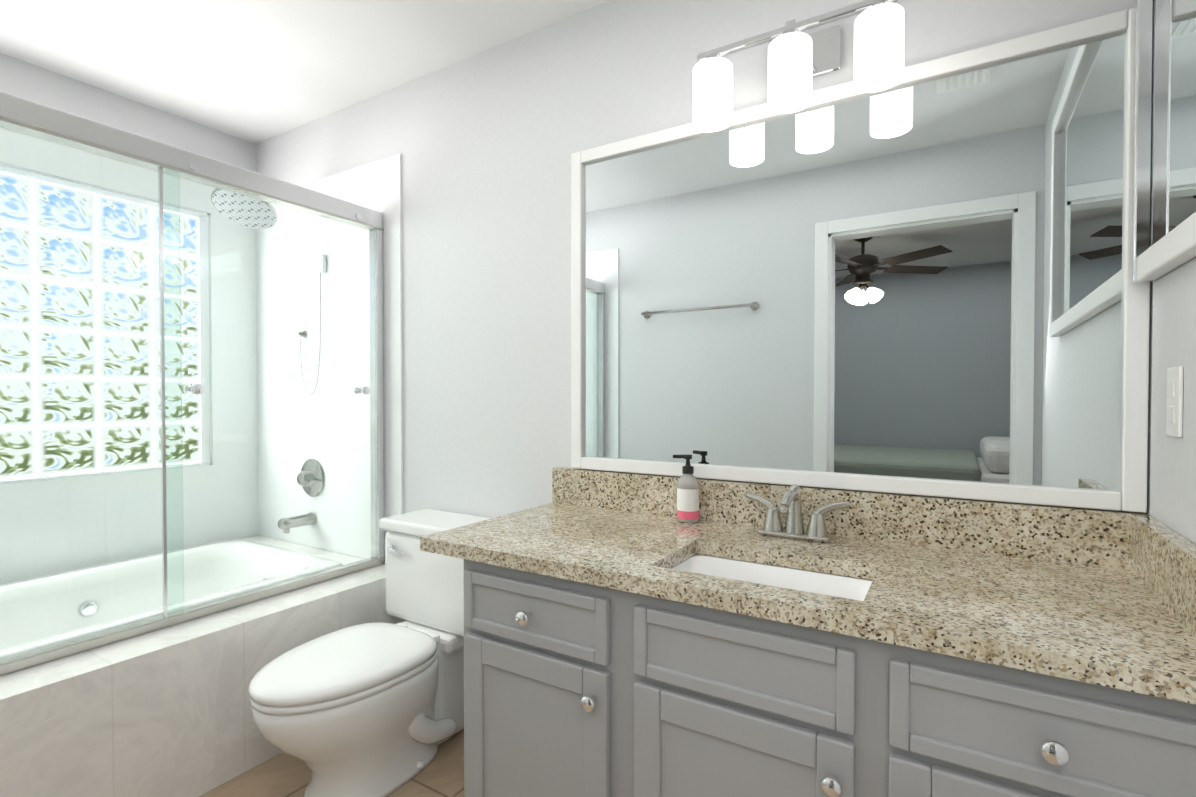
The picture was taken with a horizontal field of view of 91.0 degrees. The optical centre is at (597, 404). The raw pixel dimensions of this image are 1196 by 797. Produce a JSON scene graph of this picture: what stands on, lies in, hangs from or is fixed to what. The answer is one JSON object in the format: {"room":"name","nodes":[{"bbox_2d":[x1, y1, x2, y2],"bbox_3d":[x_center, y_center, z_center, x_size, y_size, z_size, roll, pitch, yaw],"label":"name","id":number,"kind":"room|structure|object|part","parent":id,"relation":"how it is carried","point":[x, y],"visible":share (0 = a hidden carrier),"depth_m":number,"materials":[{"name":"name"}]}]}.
{"room":"bathroom","nodes":[
{"label":"bathroom","id":0,"kind":"room"},
{"bbox_2d":[0,53,256,538],"bbox_3d":[-2.227,-0.026,2.116,0.200,2.440,1.870,1,1,32],"label":"wall","id":1,"kind":"structure","parent":0,"point":[33,83],"depth_m":2.38,"materials":[{"name":"paint"}]},
{"bbox_2d":[0,172,201,479],"bbox_3d":[-2.156,-0.288,2.237,0.080,1.124,1.140,1,1,32],"label":"window","id":2,"kind":"structure","parent":1,"relation":"in","point":[62,353],"depth_m":2.36,"materials":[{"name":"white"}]},
{"bbox_2d":[0,128,255,584],"bbox_3d":[-2.134,-0.165,2.127,0.075,1.623,1.749,1,1,32],"label":"tiled wall","id":3,"kind":"structure","parent":1,"relation":"attached to","point":[209,460],"depth_m":2.51,"materials":[{"name":"white tile"}]},
{"bbox_2d":[0,0,608,143],"bbox_3d":[-0.769,-1.264,1.274,3.547,0.060,1.990,1,1,32],"label":"ceiling","id":4,"kind":"structure","parent":0,"point":[255,71],"depth_m":2.04,"materials":[{"name":"white paint"}]},
{"bbox_2d":[256,154,402,562],"bbox_3d":[-1.208,-0.172,2.580,1.020,1.623,0.010,1,1,32],"label":"tiled wall","id":5,"kind":"structure","parent":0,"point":[376,185],"depth_m":2.54,"materials":[{"name":"white tile"}]},
{"bbox_2d":[199,729,463,796],"bbox_3d":[-0.769,1.188,1.310,3.547,0.155,1.990,1,1,32],"label":"floor","id":6,"kind":"structure","parent":0,"point":[283,774],"depth_m":1.73,"materials":[{"name":"tile"}]},
{"bbox_2d":[0,91,405,796],"bbox_3d":[-1.640,0.087,1.828,1.078,2.029,1.726,1,1,32],"label":"bathtub","id":7,"kind":"object","parent":6,"relation":"on","point":[130,677],"visible":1,"depth_m":1.72,"materials":[{"name":"ceramic"}]},
{"bbox_2d":[248,509,490,796],"bbox_3d":[-0.654,0.752,1.802,0.464,0.700,0.777,1,1,32],"label":"toilet","id":8,"kind":"object","parent":6,"relation":"on","point":[369,710],"visible":0.92,"depth_m":1.68,"materials":[{"name":"white ceramic"}]},
{"bbox_3d":[-0.720,0.741,1.695,0.385,0.054,0.527,1,1,32],"label":"seat","id":9,"kind":"part","parent":8,"relation":"part of","materials":[{"name":"white plastic"}]},
{"bbox_2d":[420,467,1195,796],"bbox_3d":[0.326,0.654,1.306,1.442,0.910,0.595,1,1,32],"label":"bathroom vanity","id":10,"kind":"object","parent":6,"relation":"on","point":[628,635],"visible":1,"depth_m":1.09,"materials":[{"name":"grey"}]},
{"bbox_2d":[673,454,698,522],"bbox_3d":[0.244,0.230,1.621,0.070,0.184,0.061,1,1,32],"label":"soap dispenser","id":11,"kind":"object","parent":10,"relation":"on","point":[687,497],"visible":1,"depth_m":1.60,"materials":[{"name":"white plastic"}]},
{"bbox_2d":[745,484,850,543],"bbox_3d":[0.460,0.262,1.402,0.251,0.128,0.141,1,1,32],"label":"faucet","id":12,"kind":"object","parent":10,"relation":"on","point":[772,532],"depth_m":1.42,"materials":[{"name":"silver metal"}]},
{"bbox_2d":[256,0,1149,563],"bbox_3d":[-0.287,-0.026,2.078,3.547,2.440,0.146,1,1,32],"label":"wall","id":13,"kind":"structure","parent":0,"point":[917,279],"depth_m":1.55,"materials":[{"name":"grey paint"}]},
{"bbox_2d":[693,0,904,131],"bbox_3d":[0.477,-0.822,1.425,0.480,0.228,0.199,1,1,32],"label":"sconce","id":14,"kind":"object","parent":13,"relation":"attached to","point":[799,60],"visible":1,"depth_m":1.35,"materials":[{"name":"white glass"}]},
{"bbox_2d":[1146,256,1195,543],"bbox_3d":[0.661,0.000,0.345,0.120,2.440,1.870,1,1,32],"label":"wall","id":15,"kind":"structure","parent":0,"point":[1171,482],"depth_m":1.04,"materials":[{"name":"paint"}]},
{"bbox_2d":[1132,0,1195,282],"bbox_3d":[0.746,-0.632,0.624,0.032,0.805,1.210,1,1,32],"label":"mirror","id":16,"kind":"object","parent":15,"relation":"attached to","point":[1164,219],"visible":1,"depth_m":1.05,"materials":[{"name":"mirror glass"},{"name":"white painted wood"}]},
{"bbox_2d":[1166,366,1183,437],"bbox_3d":[0.999,-0.004,1.019,0.008,0.120,0.070,1,1,32],"label":"electrical outlet plate","id":17,"kind":"object","parent":15,"relation":"attached to","point":[1174,422],"visible":1,"depth_m":1.01,"materials":[{"name":"white plastic"}]}
]}

